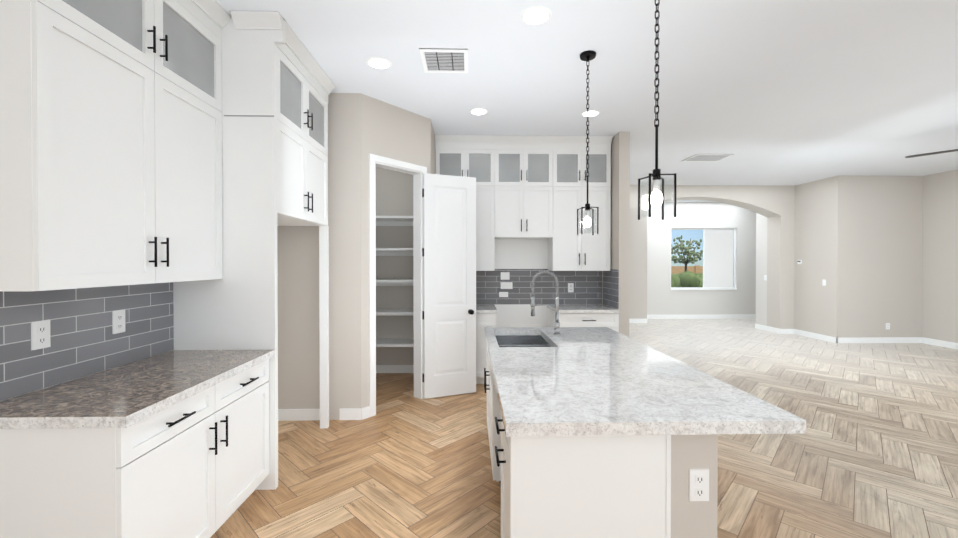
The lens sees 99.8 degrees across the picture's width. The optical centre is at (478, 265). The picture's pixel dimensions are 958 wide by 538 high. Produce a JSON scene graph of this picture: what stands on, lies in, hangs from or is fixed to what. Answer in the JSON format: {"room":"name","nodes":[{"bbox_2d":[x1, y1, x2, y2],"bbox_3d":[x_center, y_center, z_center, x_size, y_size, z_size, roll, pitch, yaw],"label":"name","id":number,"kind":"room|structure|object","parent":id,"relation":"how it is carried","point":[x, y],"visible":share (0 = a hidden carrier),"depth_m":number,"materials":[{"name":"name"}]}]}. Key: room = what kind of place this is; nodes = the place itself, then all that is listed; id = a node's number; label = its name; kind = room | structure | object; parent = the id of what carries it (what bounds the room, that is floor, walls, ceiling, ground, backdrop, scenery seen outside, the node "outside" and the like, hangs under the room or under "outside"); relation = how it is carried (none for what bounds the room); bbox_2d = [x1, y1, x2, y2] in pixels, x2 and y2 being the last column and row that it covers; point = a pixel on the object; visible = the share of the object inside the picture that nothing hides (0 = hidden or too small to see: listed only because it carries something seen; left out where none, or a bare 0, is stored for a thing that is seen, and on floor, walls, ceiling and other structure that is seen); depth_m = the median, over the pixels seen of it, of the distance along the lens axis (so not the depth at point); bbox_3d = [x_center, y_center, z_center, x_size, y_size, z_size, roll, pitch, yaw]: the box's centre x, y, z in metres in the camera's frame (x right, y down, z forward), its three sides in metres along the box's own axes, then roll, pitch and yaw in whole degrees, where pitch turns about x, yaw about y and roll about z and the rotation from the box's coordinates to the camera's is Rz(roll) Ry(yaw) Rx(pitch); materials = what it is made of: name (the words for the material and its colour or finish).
{"room":"kitchen","nodes":[
{"label":"kitchen","id":0,"kind":"room"},
{"bbox_2d":[277,93,360,419],"bbox_3d":[-1.562,-0.081,3.845,0.900,3.070,0.120,0,0,-1],"label":"wall","id":1,"kind":"structure","parent":0,"point":[298,324],"depth_m":3.79,"materials":[{"name":"beige paint"}]},
{"bbox_2d":[278,409,319,420],"bbox_3d":[-1.715,1.402,3.785,0.530,0.105,0.014,0,0,-1],"label":"baseboard","id":2,"kind":"structure","parent":1,"relation":"attached to","point":[314,414],"depth_m":3.78,"materials":[{"name":"white wood"}]},
{"bbox_2d":[361,94,430,407],"bbox_3d":[-0.870,-0.084,4.176,0.120,3.070,0.893,0,1,40],"label":"wall","id":3,"kind":"structure","parent":0,"point":[394,132],"depth_m":3.92,"materials":[{"name":"beige paint"}]},
{"bbox_2d":[369,153,426,416],"bbox_3d":[-0.857,0.190,4.180,0.136,2.522,0.734,0,1,40],"label":"door frame","id":4,"kind":"structure","parent":3,"relation":"attached to","point":[417,172],"depth_m":4.32,"materials":[{"name":"white wood"}]},
{"bbox_2d":[422,173,475,398],"bbox_3d":[-0.323,0.223,4.486,0.585,2.428,0.289,0,0,-1],"label":"pantry door","id":5,"kind":"structure","parent":4,"relation":"attached to","point":[449,265],"depth_m":4.44,"materials":[{"name":"white wood"}]},
{"bbox_2d":[431,123,435,173],"bbox_3d":[-0.608,-0.089,4.947,0.120,3.070,0.940,0,0,-1],"label":"wall","id":6,"kind":"structure","parent":0,"point":[433,160],"depth_m":4.83,"materials":[{"name":"beige paint"}]},
{"bbox_2d":[376,167,603,364],"bbox_3d":[-0.115,-0.094,5.489,3.870,3.070,0.120,0,0,-1],"label":"wall","id":7,"kind":"structure","parent":0,"point":[394,193],"depth_m":5.41,"materials":[{"name":"beige paint"}]},
{"bbox_2d":[376,365,413,372],"bbox_3d":[-1.348,1.390,5.404,1.340,0.105,0.014,0,0,-1],"label":"baseboard","id":8,"kind":"structure","parent":7,"relation":"attached to","point":[379,368],"depth_m":5.40,"materials":[{"name":"white wood"}]},
{"bbox_2d":[494,239,547,326],"bbox_3d":[0.561,0.542,5.447,0.780,1.800,0.004,0,0,-1],"label":"wall","id":9,"kind":"structure","parent":7,"relation":"attached to","point":[521,253],"depth_m":5.44,"materials":[{"name":"white paint"}]},
{"bbox_2d":[435,135,612,270],"bbox_3d":[0.562,-0.778,5.244,2.228,1.693,0.387,0,0,-1],"label":"upper cabinet","id":10,"kind":"object","parent":7,"relation":"attached to","point":[531,187],"visible":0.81,"depth_m":5.12,"materials":[{"name":"white wood"}]},
{"bbox_2d":[499,272,573,296],"bbox_3d":[0.775,0.259,5.439,1.008,0.335,0.011,0,0,-1],"label":"outlets","id":11,"kind":"object","parent":7,"relation":"attached to","point":[506,276],"depth_m":5.43,"materials":[{"name":"white plastic"}]},
{"bbox_2d":[476,269,618,308],"bbox_3d":[0.573,0.288,5.167,2.248,0.479,0.558,0,0,-1],"label":"backsplash","id":12,"kind":"structure","parent":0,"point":[587,287],"depth_m":5.44,"materials":[{"name":"tile"}]},
{"bbox_2d":[210,318,957,537],"bbox_3d":[3.116,1.504,3.781,10.490,0.100,13.850,0,0,-1],"label":"floor","id":13,"kind":"structure","parent":0,"point":[872,452],"depth_m":3.10,"materials":[{"name":"beige wood"}]},
{"bbox_2d":[0,350,274,537],"bbox_3d":[-1.640,1.010,2.050,0.656,0.915,1.135,0,0,-1],"label":"base cabinet","id":14,"kind":"object","parent":13,"relation":"on","point":[173,444],"visible":1,"depth_m":1.69,"materials":[{"name":"wood"}]},
{"bbox_2d":[173,11,334,489],"bbox_3d":[-1.636,-0.075,3.087,0.713,3.068,1.071,0,0,-1],"label":"tall cabinet","id":15,"kind":"object","parent":13,"relation":"on","point":[278,86],"visible":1,"depth_m":2.62,"materials":[{"name":"white wood"}]},
{"bbox_2d":[476,304,496,383],"bbox_3d":[-0.164,0.987,5.106,0.750,0.915,0.656,0,0,-1],"label":"base cabinet","id":16,"kind":"object","parent":13,"relation":"on","point":[485,315],"visible":0.17,"depth_m":4.83,"materials":[{"name":"wood"}]},
{"bbox_2d":[547,304,619,331],"bbox_3d":[1.302,0.987,5.141,0.752,0.915,0.656,0,0,-1],"label":"base cabinet","id":17,"kind":"object","parent":13,"relation":"on","point":[586,315],"visible":0.4,"depth_m":4.86,"materials":[{"name":"wood"}]},
{"bbox_2d":[484,330,717,537],"bbox_3d":[0.454,1.026,2.486,0.803,0.875,2.046,0,0,-1],"label":"kitchen island","id":18,"kind":"object","parent":13,"relation":"on","point":[550,487],"depth_m":1.47,"materials":[{"name":"beige paint"}]},
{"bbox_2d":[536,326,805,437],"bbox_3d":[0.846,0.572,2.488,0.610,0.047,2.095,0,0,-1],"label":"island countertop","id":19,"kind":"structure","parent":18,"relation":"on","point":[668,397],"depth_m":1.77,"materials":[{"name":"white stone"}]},
{"bbox_2d":[689,469,708,500],"bbox_3d":[0.808,0.806,1.480,0.072,0.116,0.009,0,0,-1],"label":"outlet","id":20,"kind":"object","parent":18,"relation":"attached to","point":[698,484],"visible":1,"depth_m":1.48,"materials":[{"name":"white plastic"}]},
{"bbox_2d":[216,0,957,201],"bbox_3d":[3.116,-1.666,3.757,10.490,0.100,13.850,0,0,-1],"label":"ceiling","id":21,"kind":"structure","parent":0,"point":[781,92],"depth_m":3.43,"materials":[{"name":"paint"}]},
{"bbox_2d":[366,57,391,68],"bbox_3d":[-0.797,-1.608,3.211,0.200,0.006,0.200,0,0,-1],"label":"recessed light","id":22,"kind":"object","parent":21,"relation":"in","point":[378,62],"visible":1,"depth_m":3.20,"materials":[{"name":"white plastic"}]},
{"bbox_2d":[419,48,467,72],"bbox_3d":[-0.266,-1.605,3.174,0.360,0.012,0.360,0,0,-1],"label":"ceiling vent","id":23,"kind":"object","parent":21,"relation":"in","point":[434,60],"visible":1,"depth_m":3.15,"materials":[{"name":"white metal"}]},
{"bbox_2d":[469,108,487,114],"bbox_3d":[-0.001,-1.616,4.240,0.200,0.006,0.200,0,0,-1],"label":"recessed light","id":24,"kind":"object","parent":21,"relation":"in","point":[478,111],"visible":1,"depth_m":4.23,"materials":[{"name":"white plastic"}]},
{"bbox_2d":[521,6,551,24],"bbox_3d":[0.367,-1.604,2.598,0.200,0.006,0.200,0,0,-1],"label":"recessed light","id":25,"kind":"object","parent":21,"relation":"in","point":[537,15],"visible":1,"depth_m":2.58,"materials":[{"name":"white plastic"}]},
{"bbox_2d":[577,50,598,234],"bbox_3d":[0.831,-0.923,3.084,0.128,1.374,0.128,0,0,-1],"label":"pendant light","id":26,"kind":"object","parent":21,"relation":"hanging from","point":[588,56],"visible":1,"depth_m":3.08,"materials":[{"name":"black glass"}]},
{"bbox_2d":[581,110,599,116],"bbox_3d":[1.188,-1.617,4.298,0.200,0.006,0.200,0,0,-1],"label":"recessed light","id":27,"kind":"object","parent":21,"relation":"in","point":[591,113],"visible":0.92,"depth_m":4.29,"materials":[{"name":"white"}]},
{"bbox_2d":[638,0,675,219],"bbox_3d":[0.858,-0.914,1.945,0.128,1.374,0.128,0,0,-1],"label":"pendant light","id":28,"kind":"object","parent":21,"relation":"hanging from","point":[656,198],"visible":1,"depth_m":1.94,"materials":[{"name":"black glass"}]},
{"bbox_2d":[682,154,733,161],"bbox_3d":[3.456,-1.627,6.112,0.560,0.012,0.420,0,0,-1],"label":"ceiling vent","id":29,"kind":"object","parent":21,"relation":"in","point":[706,157],"visible":1,"depth_m":6.08,"materials":[{"name":"white metal"}]},
{"bbox_2d":[905,149,957,157],"bbox_3d":[5.883,-1.431,4.442,1.482,0.380,1.426,0,0,-1],"label":"ceiling fan","id":30,"kind":"object","parent":21,"relation":"hanging from","point":[932,153],"visible":1,"depth_m":4.91,"materials":[{"name":"grey metal"}]},
{"bbox_2d":[606,132,629,336],"bbox_3d":[1.762,-0.091,5.193,0.130,3.070,0.560,0,0,-1],"label":"wall","id":31,"kind":"structure","parent":0,"point":[620,203],"depth_m":4.92,"materials":[{"name":"beige paint"}]},
{"bbox_2d":[629,205,646,318],"bbox_3d":[2.910,-0.129,10.206,2.400,3.070,0.730,0,0,-1],"label":"wall","id":32,"kind":"structure","parent":0,"point":[638,273],"depth_m":9.86,"materials":[{"name":"beige paint"}]},
{"bbox_2d":[629,318,647,322],"bbox_3d":[2.979,1.356,9.847,2.280,0.105,0.014,0,0,-1],"label":"baseboard","id":33,"kind":"structure","parent":32,"relation":"attached to","point":[630,320],"depth_m":9.86,"materials":[{"name":"white wood"}]},
{"bbox_2d":[647,202,755,314],"bbox_3d":[4.949,-0.132,10.679,6.500,3.070,0.120,0,0,-1],"label":"wall","id":34,"kind":"structure","parent":0,"point":[663,298],"depth_m":10.64,"materials":[{"name":"paint"}]},
{"bbox_2d":[647,314,755,318],"bbox_3d":[6.101,1.350,10.650,4.000,0.105,0.014,0,0,-1],"label":"baseboard","id":35,"kind":"structure","parent":34,"relation":"attached to","point":[721,316],"depth_m":10.64,"materials":[{"name":"white wood"}]},
{"bbox_2d":[671,228,736,289],"bbox_3d":[5.935,-0.171,10.679,1.774,1.632,0.115,0,0,-1],"label":"nook window","id":36,"kind":"structure","parent":34,"relation":"in","point":[733,266],"depth_m":10.71,"materials":[{"name":"clear glass"}]},
{"bbox_2d":[630,185,794,328],"bbox_3d":[4.142,-0.117,8.660,4.790,3.070,0.720,0,0,-1],"label":"wall","id":37,"kind":"structure","parent":0,"point":[772,208],"depth_m":8.36,"materials":[{"name":"beige paint"}]},
{"bbox_2d":[755,324,781,333],"bbox_3d":[6.229,1.365,8.713,0.014,0.105,0.734,0,0,-1],"label":"baseboard","id":38,"kind":"structure","parent":37,"relation":"attached to","point":[762,327],"depth_m":8.67,"materials":[{"name":"white wood"}]},
{"bbox_2d":[794,175,922,337],"bbox_3d":[7.401,-0.113,8.076,1.720,3.070,1.360,0,0,-1],"label":"wall","id":39,"kind":"structure","parent":0,"point":[858,244],"depth_m":7.40,"materials":[{"name":"beige paint"}]},
{"bbox_2d":[792,329,834,342],"bbox_3d":[6.539,1.371,7.877,0.014,0.105,0.980,0,0,-1],"label":"baseboard","id":40,"kind":"structure","parent":39,"relation":"attached to","point":[794,331],"depth_m":7.85,"materials":[{"name":"white wood"}]},
{"bbox_2d":[835,337,921,342],"bbox_3d":[7.340,1.375,7.398,1.594,0.105,0.014,0,0,-1],"label":"baseboard","id":41,"kind":"structure","parent":39,"relation":"attached to","point":[863,339],"depth_m":7.39,"materials":[{"name":"white wood"}]},
{"bbox_2d":[922,169,957,342],"bbox_3d":[8.338,-0.069,2.241,0.120,3.070,10.350,0,0,-1],"label":"wall","id":42,"kind":"structure","parent":0,"point":[940,266],"depth_m":7.13,"materials":[{"name":"beige paint"}]},
{"bbox_2d":[922,337,957,348],"bbox_3d":[8.271,1.413,2.251,0.014,0.105,10.350,0,0,-1],"label":"baseboard","id":43,"kind":"structure","parent":42,"relation":"attached to","point":[941,343],"depth_m":7.12,"materials":[{"name":"white wood"}]},
{"bbox_3d":[-2.008,-0.061,1.114,0.120,3.070,8.780,0,0,-1],"label":"wall","id":44,"kind":"structure","parent":0,"visible":0},
{"bbox_2d":[31,320,50,349],"bbox_3d":[-1.952,0.309,1.798,0.009,0.124,0.076,0,0,-1],"label":"outlet","id":45,"kind":"object","parent":44,"relation":"attached to","point":[40,334],"depth_m":1.79,"materials":[{"name":"white plastic"}]},
{"bbox_2d":[0,282,173,400],"bbox_3d":[-1.966,0.312,2.038,0.008,0.479,1.140,0,0,-1],"label":"backsplash","id":46,"kind":"structure","parent":44,"relation":"attached to","point":[85,341],"depth_m":1.97,"materials":[{"name":"tile"}]},
{"bbox_2d":[0,0,230,290],"bbox_3d":[-1.776,-0.754,2.008,0.383,1.693,1.187,0,0,-1],"label":"upper cabinet","id":47,"kind":"object","parent":44,"relation":"attached to","point":[110,142],"visible":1,"depth_m":1.80,"materials":[{"name":"white wood"}]},
{"bbox_2d":[112,309,124,333],"bbox_3d":[-1.961,0.306,2.198,0.009,0.124,0.076,0,0,-1],"label":"outlet","id":48,"kind":"object","parent":44,"relation":"attached to","point":[118,316],"depth_m":2.19,"materials":[{"name":"white plastic"}]},
{"label":"outside","id":49,"kind":"structure","parent":0,"visible":0},
{"bbox_3d":[9.484,1.442,25.492,36.000,0.200,29.240,0,0,-1],"label":"ground","id":50,"kind":"structure","parent":49,"visible":0},
{"bbox_2d":[671,265,702,273],"bbox_3d":[9.632,0.694,19.183,36.000,1.390,0.250,0,0,-1],"label":"fence","id":51,"kind":"object","parent":50,"relation":"on","point":[695,269],"depth_m":19.10,"materials":[{"name":"brown wood"}]},
{"bbox_2d":[671,271,702,286],"bbox_3d":[9.529,0.748,15.727,12.688,1.322,1.540,0,0,-1],"label":"hedge","id":52,"kind":"object","parent":50,"relation":"on","point":[690,280],"depth_m":15.16,"materials":[{"name":"green plant"}]},
{"bbox_2d":[671,235,702,271],"bbox_3d":[8.637,0.066,16.895,2.086,2.682,1.271,0,0,-1],"label":"tree","id":53,"kind":"object","parent":50,"relation":"on","point":[689,258],"depth_m":16.77,"materials":[{"name":"green plant"}]},
{"bbox_2d":[704,230,732,286],"bbox_3d":[10.215,-0.832,12.008,7.170,4.550,0.001,0,0,-1],"label":"wall","id":54,"kind":"structure","parent":50,"relation":"on","point":[715,263],"depth_m":11.94,"materials":[{"name":"white paint"}]}
]}

